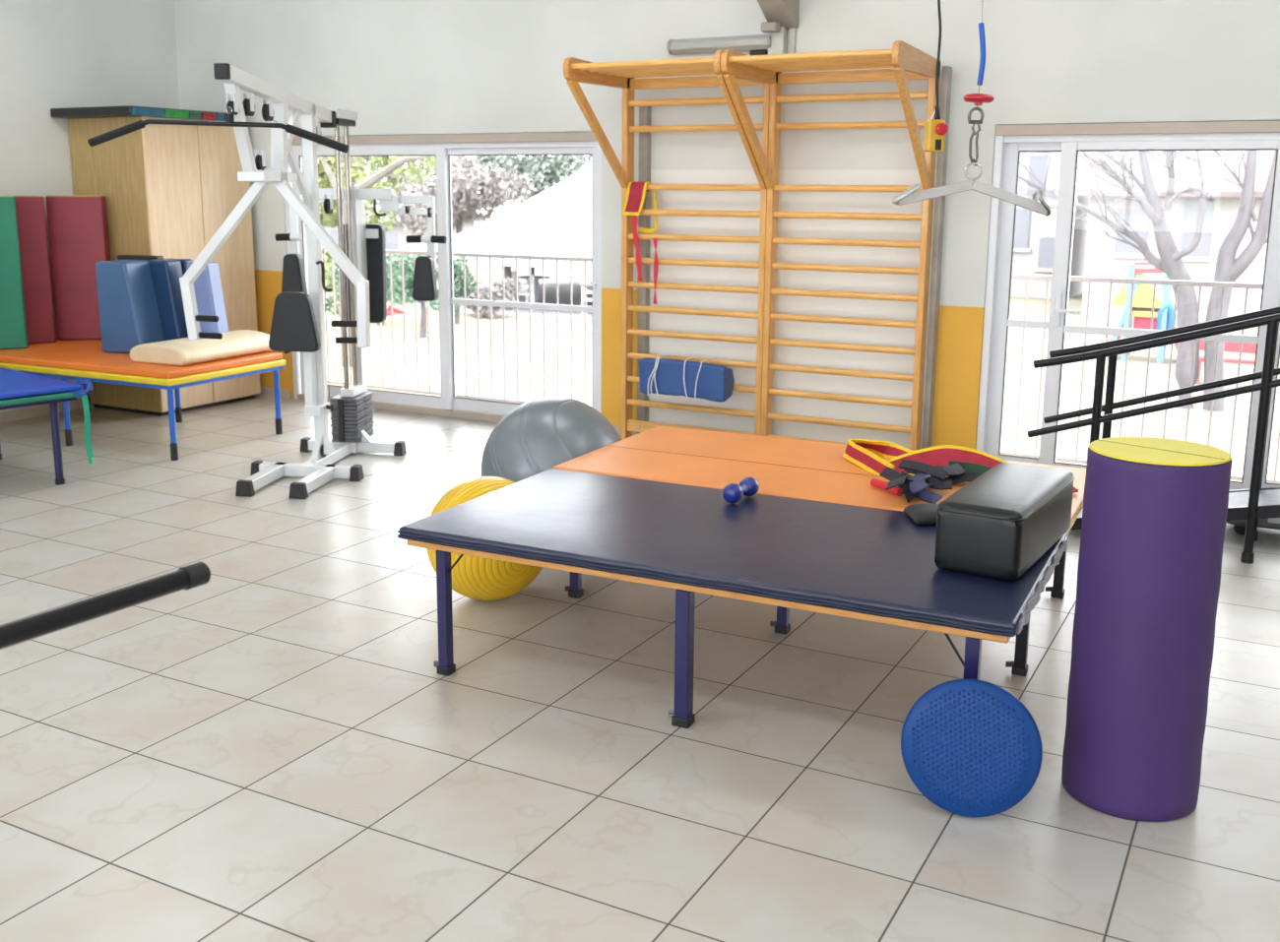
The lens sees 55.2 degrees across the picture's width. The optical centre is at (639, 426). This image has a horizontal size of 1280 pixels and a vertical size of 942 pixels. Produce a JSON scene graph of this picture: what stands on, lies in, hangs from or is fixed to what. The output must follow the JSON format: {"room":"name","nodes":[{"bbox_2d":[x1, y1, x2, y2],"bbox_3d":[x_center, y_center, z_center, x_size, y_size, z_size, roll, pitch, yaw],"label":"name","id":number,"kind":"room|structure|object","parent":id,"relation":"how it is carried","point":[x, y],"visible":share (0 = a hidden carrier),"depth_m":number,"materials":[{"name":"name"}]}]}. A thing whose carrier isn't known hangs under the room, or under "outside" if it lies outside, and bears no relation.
{"room":"care facility","nodes":[
{"label":"care facility","id":0,"kind":"room"},
{"bbox_2d":[0,0,180,412],"bbox_3d":[-6.312,-1.095,5.390,0.150,3.350,11.090,6,12,28],"label":"wall","id":1,"kind":"structure","parent":0,"point":[54,53],"depth_m":8.94,"materials":[{"name":"white paint"}]},
{"bbox_2d":[0,398,93,423],"bbox_3d":[-6.301,0.536,5.579,0.012,0.075,10.890,6,12,28],"label":"baseboard","id":2,"kind":"structure","parent":1,"relation":"attached to","point":[16,415],"depth_m":8.96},
{"bbox_2d":[0,395,1279,941],"bbox_3d":[-1.513,1.173,3.097,11.110,0.150,11.130,6,12,28],"label":"floor","id":3,"kind":"structure","parent":0,"point":[273,748],"depth_m":3.72,"materials":[{"name":"tile"}]},
{"bbox_2d":[0,396,76,485],"bbox_3d":[-4.187,0.015,7.233,1.860,0.500,0.860,9,14,38],"label":"table","id":4,"kind":"object","parent":3,"relation":"on","point":[53,404],"visible":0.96,"depth_m":6.91,"materials":[{"name":"paint"}]},
{"bbox_2d":[0,389,81,406],"bbox_3d":[-4.173,-0.245,7.165,1.900,0.036,0.950,9,14,38],"label":"exercise mat","id":5,"kind":"object","parent":4,"relation":"on","point":[62,395],"visible":0.38,"depth_m":6.74,"materials":[{"name":"green plastic"}]},
{"bbox_2d":[0,367,82,399],"bbox_3d":[-4.181,-0.281,7.158,1.888,0.037,0.938,9,14,38],"label":"exercise mat","id":6,"kind":"object","parent":5,"relation":"on","point":[13,383],"visible":1,"depth_m":6.89,"materials":[{"name":"leather"}]},
{"bbox_2d":[69,379,94,464],"bbox_3d":[-3.154,-0.028,6.940,0.164,0.472,0.100,6,12,28],"label":"ribbons","id":7,"kind":"object","parent":6,"relation":"hanging from","point":[83,393],"visible":1,"depth_m":6.89},
{"bbox_2d":[0,562,210,649],"bbox_3d":[-1.845,1.014,0.854,0.403,1.015,3.616,7,13,30],"label":"bars","id":8,"kind":"object","parent":3,"relation":"on","point":[197,574],"visible":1,"depth_m":2.02,"materials":[{"name":"black metal"}]},
{"bbox_2d":[0,359,285,460],"bbox_3d":[-3.569,-0.214,8.400,2.050,0.512,1.040,6,12,25],"label":"table","id":9,"kind":"object","parent":3,"relation":"on","point":[63,374],"visible":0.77,"depth_m":7.86,"materials":[{"name":"blue paint"}]},
{"bbox_2d":[0,338,282,379],"bbox_3d":[-3.569,-0.491,8.354,2.020,0.051,1.012,6,12,25],"label":"exercise mat","id":10,"kind":"object","parent":9,"relation":"on","point":[79,354],"visible":0.61,"depth_m":7.99,"materials":[{"name":"orange leather"}]},
{"bbox_2d":[0,195,28,349],"bbox_3d":[-4.356,-1.052,8.354,0.240,1.034,0.138,-4,12,-23],"label":"mat","id":11,"kind":"object","parent":10,"relation":"on","point":[13,323],"visible":1,"depth_m":8.33,"materials":[{"name":"green leather"}]},
{"bbox_2d":[5,194,56,343],"bbox_3d":[-4.305,-1.109,8.648,0.240,1.034,0.098,-6,13,-29],"label":"mat","id":12,"kind":"object","parent":10,"relation":"on","point":[31,211],"visible":0.62,"depth_m":8.62,"materials":[{"name":"leather"}]},
{"bbox_2d":[45,194,110,339],"bbox_3d":[-4.056,-1.153,8.885,0.380,1.034,0.118,-1,11,-10],"label":"mat","id":13,"kind":"object","parent":10,"relation":"on","point":[78,231],"visible":0.75,"depth_m":8.82,"materials":[{"name":"leather"}]},
{"bbox_2d":[95,259,164,353],"bbox_3d":[-3.443,-0.815,8.289,0.337,0.610,0.260,4,11,16],"label":"cushion","id":14,"kind":"object","parent":10,"relation":"on","point":[129,315],"visible":0.8,"depth_m":8.19,"materials":[{"name":"blue leather"}]},
{"bbox_2d":[117,255,163,260],"bbox_3d":[-3.498,-0.890,8.620,0.340,0.630,0.080,4,11,16],"label":"cushion","id":15,"kind":"object","parent":10,"relation":"on","point":[119,257],"visible":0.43,"depth_m":8.53,"materials":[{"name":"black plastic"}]},
{"bbox_2d":[147,258,188,340],"bbox_3d":[-3.232,-0.840,8.425,0.257,0.610,0.160,4,11,16],"label":"cushion","id":16,"kind":"object","parent":10,"relation":"on","point":[165,274],"visible":0.48,"depth_m":8.35,"materials":[{"name":"blue leather"}]},
{"bbox_2d":[163,258,191,274],"bbox_3d":[-3.194,-0.866,8.562,0.258,0.610,0.090,4,11,16],"label":"cushion","id":17,"kind":"object","parent":10,"relation":"on","point":[183,262],"visible":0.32,"depth_m":8.46,"materials":[{"name":"blue leather"}]},
{"bbox_2d":[129,329,271,366],"bbox_3d":[-2.882,-0.535,8.130,0.470,0.130,0.880,5,12,23],"label":"pillow","id":18,"kind":"object","parent":10,"relation":"on","point":[183,352],"visible":0.83,"depth_m":7.85,"materials":[{"name":"beige leather"}]},
{"bbox_2d":[186,261,228,332],"bbox_3d":[-2.966,-0.831,8.419,0.238,0.600,0.140,4,11,16],"label":"cushion","id":19,"kind":"object","parent":10,"relation":"on","point":[208,286],"visible":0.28,"depth_m":8.35,"materials":[{"name":"leather"}]},
{"bbox_2d":[67,116,260,416],"bbox_3d":[-3.624,-1.246,9.411,0.800,2.150,0.975,6,12,28],"label":"wardrobe","id":20,"kind":"object","parent":3,"relation":"on","point":[167,190],"visible":0.45,"depth_m":9.01,"materials":[{"name":"brown wood"}]},
{"bbox_2d":[50,105,226,121],"bbox_3d":[-3.645,-2.314,9.104,0.840,0.065,1.055,6,12,28],"label":"foam mat","id":21,"kind":"object","parent":20,"relation":"on","point":[123,110],"visible":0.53,"depth_m":8.67,"materials":[{"name":"black plastic"}]},
{"bbox_2d":[130,107,164,117],"bbox_3d":[-3.443,-2.203,8.566,0.035,0.055,0.252,6,12,28],"label":"band","id":22,"kind":"object","parent":21,"relation":"attached to","point":[141,111],"visible":1,"depth_m":8.55,"materials":[{"name":"blue rubber"}]},
{"bbox_2d":[163,109,189,119],"bbox_3d":[-3.330,-2.243,8.774,0.035,0.055,0.212,6,12,28],"label":"band","id":23,"kind":"object","parent":21,"relation":"attached to","point":[169,113],"visible":1,"depth_m":8.76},
{"bbox_2d":[187,111,201,120],"bbox_3d":[-3.249,-2.271,8.921,0.035,0.055,0.112,6,12,28],"label":"band","id":24,"kind":"object","parent":21,"relation":"attached to","point":[192,114],"visible":1,"depth_m":8.91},
{"bbox_2d":[199,112,215,120],"bbox_3d":[-3.190,-2.291,9.029,0.035,0.055,0.122,6,12,28],"label":"band","id":25,"kind":"object","parent":21,"relation":"attached to","point":[205,115],"visible":1,"depth_m":9.01,"materials":[{"name":"red rubber"}]},
{"bbox_2d":[213,113,225,121],"bbox_3d":[-3.138,-2.309,9.124,0.035,0.055,0.082,6,12,28],"label":"band","id":26,"kind":"object","parent":21,"relation":"attached to","point":[219,116],"visible":0.98,"depth_m":9.12,"materials":[{"name":"blue rubber"}]},
{"bbox_2d":[179,63,446,499],"bbox_3d":[-1.900,-0.849,7.146,1.141,2.260,1.953,2,11,8],"label":"multi gym","id":27,"kind":"object","parent":3,"relation":"on","point":[297,321],"visible":1,"depth_m":7.16,"materials":[{"name":"white metal"}]},
{"bbox_2d":[87,106,348,153],"bbox_3d":[-2.121,-1.486,6.123,1.378,0.224,0.041,2,11,8],"label":"bar","id":28,"kind":"object","parent":27,"relation":"hanging from","point":[229,121],"visible":1,"depth_m":6.10,"materials":[{"name":"black metal"}]},
{"bbox_2d":[426,476,542,600],"bbox_3d":[-0.626,0.460,5.060,0.512,0.512,0.511,11,15,42],"label":"exercise ball","id":29,"kind":"object","parent":3,"relation":"on","point":[473,577],"visible":0.38,"depth_m":4.90,"materials":[{"name":"yellow rubber"}]},
{"bbox_2d":[481,396,621,482],"bbox_3d":[-0.412,0.205,5.888,0.699,0.700,0.700,6,12,28],"label":"exercise ball","id":30,"kind":"object","parent":3,"relation":"on","point":[539,435],"visible":0.41,"depth_m":5.63,"materials":[{"name":"grey rubber"}]},
{"bbox_2d":[563,49,769,440],"bbox_3d":[0.175,-0.978,7.463,1.005,2.430,0.810,6,12,28],"label":"wall bars","id":31,"kind":"object","parent":3,"relation":"on","point":[622,75],"visible":0.77,"depth_m":7.67,"materials":[{"name":"brown wood"}]},
{"bbox_2d":[622,181,658,304],"bbox_3d":[0.021,-1.188,7.892,0.264,0.774,0.100,6,12,28],"label":"strap","id":32,"kind":"object","parent":31,"relation":"hanging from","point":[636,191],"visible":1,"depth_m":7.85,"materials":[{"name":"red fabric"}]},
{"bbox_2d":[639,355,734,402],"bbox_3d":[0.290,-0.314,7.756,0.600,0.260,0.204,6,12,28],"label":"roll","id":33,"kind":"object","parent":31,"relation":"attached to","point":[686,378],"visible":1,"depth_m":7.67,"materials":[{"name":"blue leather"}]},
{"bbox_2d":[407,504,1083,728],"bbox_3d":[0.555,0.546,4.769,2.040,0.474,2.071,6,12,26],"label":"table","id":34,"kind":"object","parent":3,"relation":"on","point":[682,716],"visible":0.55,"depth_m":3.88,"materials":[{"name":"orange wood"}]},
{"bbox_2d":[397,468,1067,637],"bbox_3d":[0.328,0.378,4.253,2.094,0.056,1.055,6,12,26],"label":"exercise mat","id":35,"kind":"object","parent":34,"relation":"on","point":[866,560],"visible":0.92,"depth_m":4.06,"materials":[{"name":"blue leather"}]},
{"bbox_2d":[721,477,759,503],"bbox_3d":[0.382,0.239,4.627,0.074,0.074,0.192,8,13,33],"label":"dumbbell","id":36,"kind":"object","parent":35,"relation":"on","point":[748,486],"visible":1,"depth_m":4.57,"materials":[{"name":"blue plastic"}]},
{"bbox_2d":[903,503,938,524],"bbox_3d":[1.056,0.308,4.371,0.190,0.047,0.170,0,11,-3],"label":"sandbag","id":37,"kind":"object","parent":35,"relation":"on","point":[920,514],"visible":0.54,"depth_m":4.32,"materials":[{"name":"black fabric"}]},
{"bbox_2d":[934,462,1075,580],"bbox_3d":[1.200,0.291,3.997,0.278,0.226,0.708,7,13,31],"label":"cushion","id":38,"kind":"object","parent":35,"relation":"on","point":[997,525],"visible":1,"depth_m":3.75,"materials":[{"name":"black leather"}]},
{"bbox_2d":[552,425,1086,532],"bbox_3d":[0.787,0.194,5.188,2.072,0.056,1.050,6,12,26],"label":"exercise mat","id":39,"kind":"object","parent":34,"relation":"on","point":[814,471],"visible":0.52,"depth_m":5.17,"materials":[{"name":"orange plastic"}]},
{"bbox_2d":[879,459,991,504],"bbox_3d":[1.087,0.205,4.758,0.648,0.104,0.331,-7,13,-35],"label":"pile","id":40,"kind":"object","parent":39,"relation":"on","point":[940,478],"visible":0.97,"depth_m":4.78,"materials":[{"name":"black fabric"}]},
{"bbox_2d":[842,439,1078,496],"bbox_3d":[1.284,0.148,5.083,0.789,0.120,0.808,0,11,-4],"label":"harness","id":41,"kind":"object","parent":39,"relation":"on","point":[859,452],"visible":0.58,"depth_m":5.10,"materials":[{"name":"fabric"}]},
{"bbox_2d":[720,40,940,450],"bbox_3d":[1.056,-0.881,6.998,0.993,2.430,0.810,6,12,28],"label":"wall bars","id":42,"kind":"object","parent":3,"relation":"on","point":[909,62],"visible":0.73,"depth_m":7.18,"materials":[{"name":"brown wood"}]},
{"bbox_2d":[900,679,1042,817],"bbox_3d":[0.904,0.877,3.345,0.374,0.365,0.115,4,12,18],"label":"disc","id":43,"kind":"object","parent":3,"relation":"on","point":[971,747],"visible":1,"depth_m":3.33,"materials":[{"name":"blue rubber"}]},
{"bbox_2d":[1061,437,1232,822],"bbox_3d":[1.398,0.551,3.401,0.364,1.000,0.364,6,12,28],"label":"foam roller","id":44,"kind":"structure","parent":3,"relation":"on","point":[1155,510],"depth_m":3.26,"materials":[{"name":"purple plastic"}]},
{"bbox_2d":[1027,306,1279,564],"bbox_3d":[3.046,-0.149,5.654,2.326,1.538,0.482,6,12,28],"label":"bars","id":45,"kind":"object","parent":3,"relation":"on","point":[1254,503],"visible":0.81,"depth_m":5.83,"materials":[{"name":"black metal"}]},
{"bbox_2d":[1226,517,1279,534],"bbox_3d":[3.514,0.482,6.028,1.214,0.165,0.344,6,12,25],"label":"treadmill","id":46,"kind":"object","parent":3,"relation":"on","point":[1274,523],"visible":0.33,"depth_m":6.05,"materials":[{"name":"grey plastic"}]},
{"bbox_2d":[173,0,1279,449],"bbox_3d":[1.130,-1.454,7.536,10.890,3.350,0.200,6,12,28],"label":"wall","id":47,"kind":"structure","parent":0,"point":[406,67],"depth_m":7.60,"materials":[{"name":"white paint"}]},
{"bbox_2d":[284,131,601,422],"bbox_3d":[-1.480,-1.097,9.010,2.855,2.046,0.145,6,12,28],"label":"door","id":48,"kind":"structure","parent":47,"relation":"in","point":[444,146],"depth_m":8.86,"materials":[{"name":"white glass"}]},
{"bbox_2d":[255,386,637,437],"bbox_3d":[-0.876,-0.044,8.783,6.475,0.075,0.012,6,12,28],"label":"baseboard","id":49,"kind":"structure","parent":47,"relation":"attached to","point":[265,391],"depth_m":9.83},
{"bbox_2d":[637,106,651,434],"bbox_3d":[0.025,-1.003,8.078,0.060,2.200,0.060,6,12,28],"label":"channel","id":50,"kind":"object","parent":47,"relation":"attached to","point":[643,318],"visible":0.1,"depth_m":8.02,"materials":[{"name":"metal"}]},
{"bbox_2d":[667,34,770,55],"bbox_3d":[0.497,-2.344,7.546,0.692,0.123,0.090,6,12,28],"label":"wall light","id":51,"kind":"object","parent":47,"relation":"attached to","point":[758,44],"visible":0.94,"depth_m":7.50,"materials":[{"name":"grey plastic"}]},
{"bbox_2d":[757,0,799,33],"bbox_3d":[0.653,-2.659,6.907,0.180,0.750,0.944,6,12,28],"label":"trim","id":52,"kind":"structure","parent":47,"relation":"attached to","point":[778,14],"depth_m":7.24,"materials":[{"name":"grey paint"}]},
{"bbox_2d":[768,26,796,54],"bbox_3d":[0.855,-2.305,7.369,0.155,0.240,0.070,6,12,28],"label":"trim","id":53,"kind":"structure","parent":47,"relation":"attached to","point":[779,40],"depth_m":7.35,"materials":[{"name":"paint"}]},
{"bbox_2d":[921,65,952,448],"bbox_3d":[1.729,-0.884,7.149,0.035,2.350,0.090,6,12,28],"label":"channel","id":54,"kind":"object","parent":47,"relation":"attached to","point":[946,75],"visible":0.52,"depth_m":7.12,"materials":[{"name":"metal"}]},
{"bbox_2d":[975,120,1279,490],"bbox_3d":[3.097,-0.594,6.616,2.405,2.046,0.199,6,12,28],"label":"door","id":55,"kind":"structure","parent":47,"relation":"in","point":[1010,141],"depth_m":6.86,"materials":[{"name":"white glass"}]},
{"bbox_3d":[1.552,0.314,8.179,18.000,0.240,0.730,6,12,28],"label":"balcony slab","id":56,"kind":"object","parent":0,"visible":0},
{"bbox_2d":[305,246,1279,484],"bbox_3d":[1.674,-0.469,8.246,18.000,1.175,0.040,6,12,28],"label":"fence","id":57,"kind":"object","parent":56,"relation":"on","point":[1223,285],"visible":0.49,"depth_m":9.38,"materials":[{"name":"white metal"}]},
{"bbox_3d":[-1.472,-2.253,2.457,11.110,0.120,11.190,6,12,28],"label":"ceiling","id":58,"kind":"structure","parent":0,"visible":0},
{"bbox_2d":[923,0,948,151],"bbox_3d":[0.872,-1.586,3.513,0.054,1.556,0.162,-1,11,-8],"label":"hoist control pendant","id":59,"kind":"object","parent":58,"relation":"hanging from","point":[935,129],"visible":1,"depth_m":3.61,"materials":[{"name":"plastic"}]},
{"bbox_2d":[891,0,1051,216],"bbox_3d":[0.988,-1.489,3.509,0.469,1.742,0.179,1,11,1],"label":"hanger","id":60,"kind":"object","parent":58,"relation":"hanging from","point":[909,196],"visible":1,"depth_m":3.61,"materials":[{"name":"grey paint"}]},
{"label":"outside","id":61,"kind":"structure","parent":0,"visible":0},
{"bbox_2d":[305,216,1279,481],"bbox_3d":[14.725,-8.928,65.677,150.000,0.400,114.100,6,12,28],"label":"ground","id":62,"kind":"structure","parent":61,"point":[1198,421],"depth_m":23.95,"materials":[{"name":"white pale concrete paving"}]},
{"bbox_2d":[301,155,436,291],"bbox_3d":[-10.369,-7.052,40.710,3.841,5.877,11.022,-9,15,-40],"label":"leafy tree","id":63,"kind":"object","parent":62,"relation":"on","point":[357,175],"visible":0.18,"depth_m":38.69,"materials":[{"name":"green plant"}]},
{"bbox_2d":[324,254,413,325],"bbox_3d":[-6.505,-3.637,31.185,3.701,2.089,2.554,6,12,28],"label":"shrub","id":64,"kind":"object","parent":62,"relation":"on","point":[395,283],"visible":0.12,"depth_m":30.85,"materials":[{"name":"green plant"}]},
{"bbox_2d":[319,155,461,367],"bbox_3d":[-4.929,-3.716,23.265,3.960,5.286,1.322,6,12,28],"label":"bare tree","id":65,"kind":"object","parent":62,"relation":"on","point":[372,179],"visible":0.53,"depth_m":23.03,"materials":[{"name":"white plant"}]},
{"bbox_2d":[304,183,485,250],"bbox_3d":[-16.152,-12.262,71.629,11.653,3.985,9.000,6,12,28],"label":"house","id":66,"kind":"structure","parent":62,"relation":"on","point":[396,239],"depth_m":67.55,"materials":[{"name":"concrete"}]},
{"bbox_2d":[386,305,409,316],"bbox_3d":[-6.599,-3.013,33.804,1.440,0.655,0.709,1,11,3],"label":"slide","id":67,"kind":"object","parent":62,"relation":"on","point":[395,310],"visible":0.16,"depth_m":33.96,"materials":[{"name":"red plastic"}]},
{"bbox_2d":[365,155,477,211],"bbox_3d":[-15.337,-16.505,78.152,11.477,9.242,6.071,6,12,28],"label":"leafy tree","id":68,"kind":"object","parent":62,"relation":"on","point":[417,161],"visible":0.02,"depth_m":77.65,"materials":[{"name":"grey plant"}]},
{"bbox_2d":[385,250,457,337],"bbox_3d":[-5.324,-3.107,28.489,2.538,2.094,1.584,3,11,14],"label":"shrub","id":69,"kind":"object","parent":62,"relation":"on","point":[409,280],"visible":0.31,"depth_m":28.25,"materials":[{"name":"green plant"}]},
{"bbox_2d":[390,155,537,244],"bbox_3d":[-8.736,-10.487,58.080,8.107,5.209,5.451,6,12,28],"label":"leafy tree","id":70,"kind":"object","parent":62,"relation":"on","point":[466,200],"visible":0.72,"depth_m":57.20,"materials":[{"name":"grey plant"}]},
{"bbox_2d":[452,256,476,323],"bbox_3d":[-4.761,-3.524,31.535,1.066,1.761,1.042,6,12,28],"label":"shrub","id":71,"kind":"object","parent":62,"relation":"on","point":[458,272],"visible":0.44,"depth_m":31.41,"materials":[{"name":"green plant"}]},
{"bbox_2d":[461,276,525,319],"bbox_3d":[-4.217,-3.442,33.373,2.292,1.355,1.064,6,12,28],"label":"shrub","id":72,"kind":"object","parent":62,"relation":"on","point":[483,292],"visible":0.59,"depth_m":33.11,"materials":[{"name":"grey plant"}]},
{"bbox_2d":[412,162,591,319],"bbox_3d":[-0.152,-6.781,39.614,14.800,5.221,14.800,6,12,28],"label":"building","id":73,"kind":"structure","parent":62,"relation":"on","point":[557,221],"depth_m":35.90,"materials":[{"name":"white"}]},
{"bbox_2d":[511,270,527,302],"bbox_3d":[-3.686,-4.100,36.285,0.540,0.995,0.510,-9,14,-40],"label":"garden chair","id":74,"kind":"object","parent":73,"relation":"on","point":[513,273],"visible":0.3,"depth_m":36.37,"materials":[{"name":"white plastic"}]},
{"bbox_2d":[517,273,534,310],"bbox_3d":[-3.304,-3.884,35.194,0.510,0.995,0.540,0,11,-4],"label":"garden chair","id":75,"kind":"object","parent":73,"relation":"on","point":[525,286],"visible":0.5,"depth_m":34.97,"materials":[{"name":"white plastic"}]},
{"bbox_2d":[517,275,550,301],"bbox_3d":[-3.315,-4.259,37.782,1.100,0.740,1.100,6,12,28],"label":"garden table","id":76,"kind":"object","parent":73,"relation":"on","point":[536,278],"visible":0.72,"depth_m":37.62,"materials":[{"name":"plastic"}]},
{"bbox_2d":[580,279,591,317],"bbox_3d":[-1.302,-3.530,33.459,0.510,0.995,0.540,2,11,9],"label":"garden chair","id":77,"kind":"object","parent":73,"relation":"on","point":[588,299],"visible":0.2,"depth_m":33.26,"materials":[{"name":"white plastic"}]},
{"bbox_2d":[450,154,591,204],"bbox_3d":[-4.486,-12.835,63.983,12.859,7.628,4.481,6,12,28],"label":"leafy tree","id":78,"kind":"object","parent":62,"relation":"on","point":[553,172],"visible":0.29,"depth_m":63.41,"materials":[{"name":"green plant"}]},
{"bbox_2d":[1010,151,1089,298],"bbox_3d":[14.708,-8.623,44.410,4.500,7.135,10.000,6,12,28],"label":"house","id":79,"kind":"structure","parent":62,"relation":"on","point":[1031,256],"depth_m":40.56,"materials":[{"name":"tile"}]},
{"bbox_2d":[1105,262,1177,364],"bbox_3d":[10.819,-2.452,25.858,1.986,2.091,1.330,6,12,28],"label":"playground equipment","id":80,"kind":"object","parent":62,"relation":"on","point":[1164,308],"visible":0.66,"depth_m":25.36,"materials":[{"name":"blue plastic"}]},
{"bbox_2d":[1017,150,1277,411],"bbox_3d":[8.099,-3.366,20.408,6.216,6.021,3.382,6,12,24],"label":"bare tree","id":81,"kind":"object","parent":62,"relation":"on","point":[1229,269],"visible":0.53,"depth_m":19.78,"materials":[{"name":"grey plant"}]},
{"bbox_2d":[1055,150,1275,322],"bbox_3d":[16.958,-6.405,36.660,6.930,5.780,10.600,6,12,28],"label":"house","id":82,"kind":"structure","parent":62,"relation":"on","point":[1106,257],"depth_m":33.03,"materials":[{"name":"tile"}]},
{"bbox_2d":[1196,340,1256,382],"bbox_3d":[10.882,-1.223,22.493,1.300,0.850,0.425,6,12,28],"label":"garden bench","id":83,"kind":"object","parent":62,"relation":"on","point":[1229,347],"visible":0.21,"depth_m":22.53,"materials":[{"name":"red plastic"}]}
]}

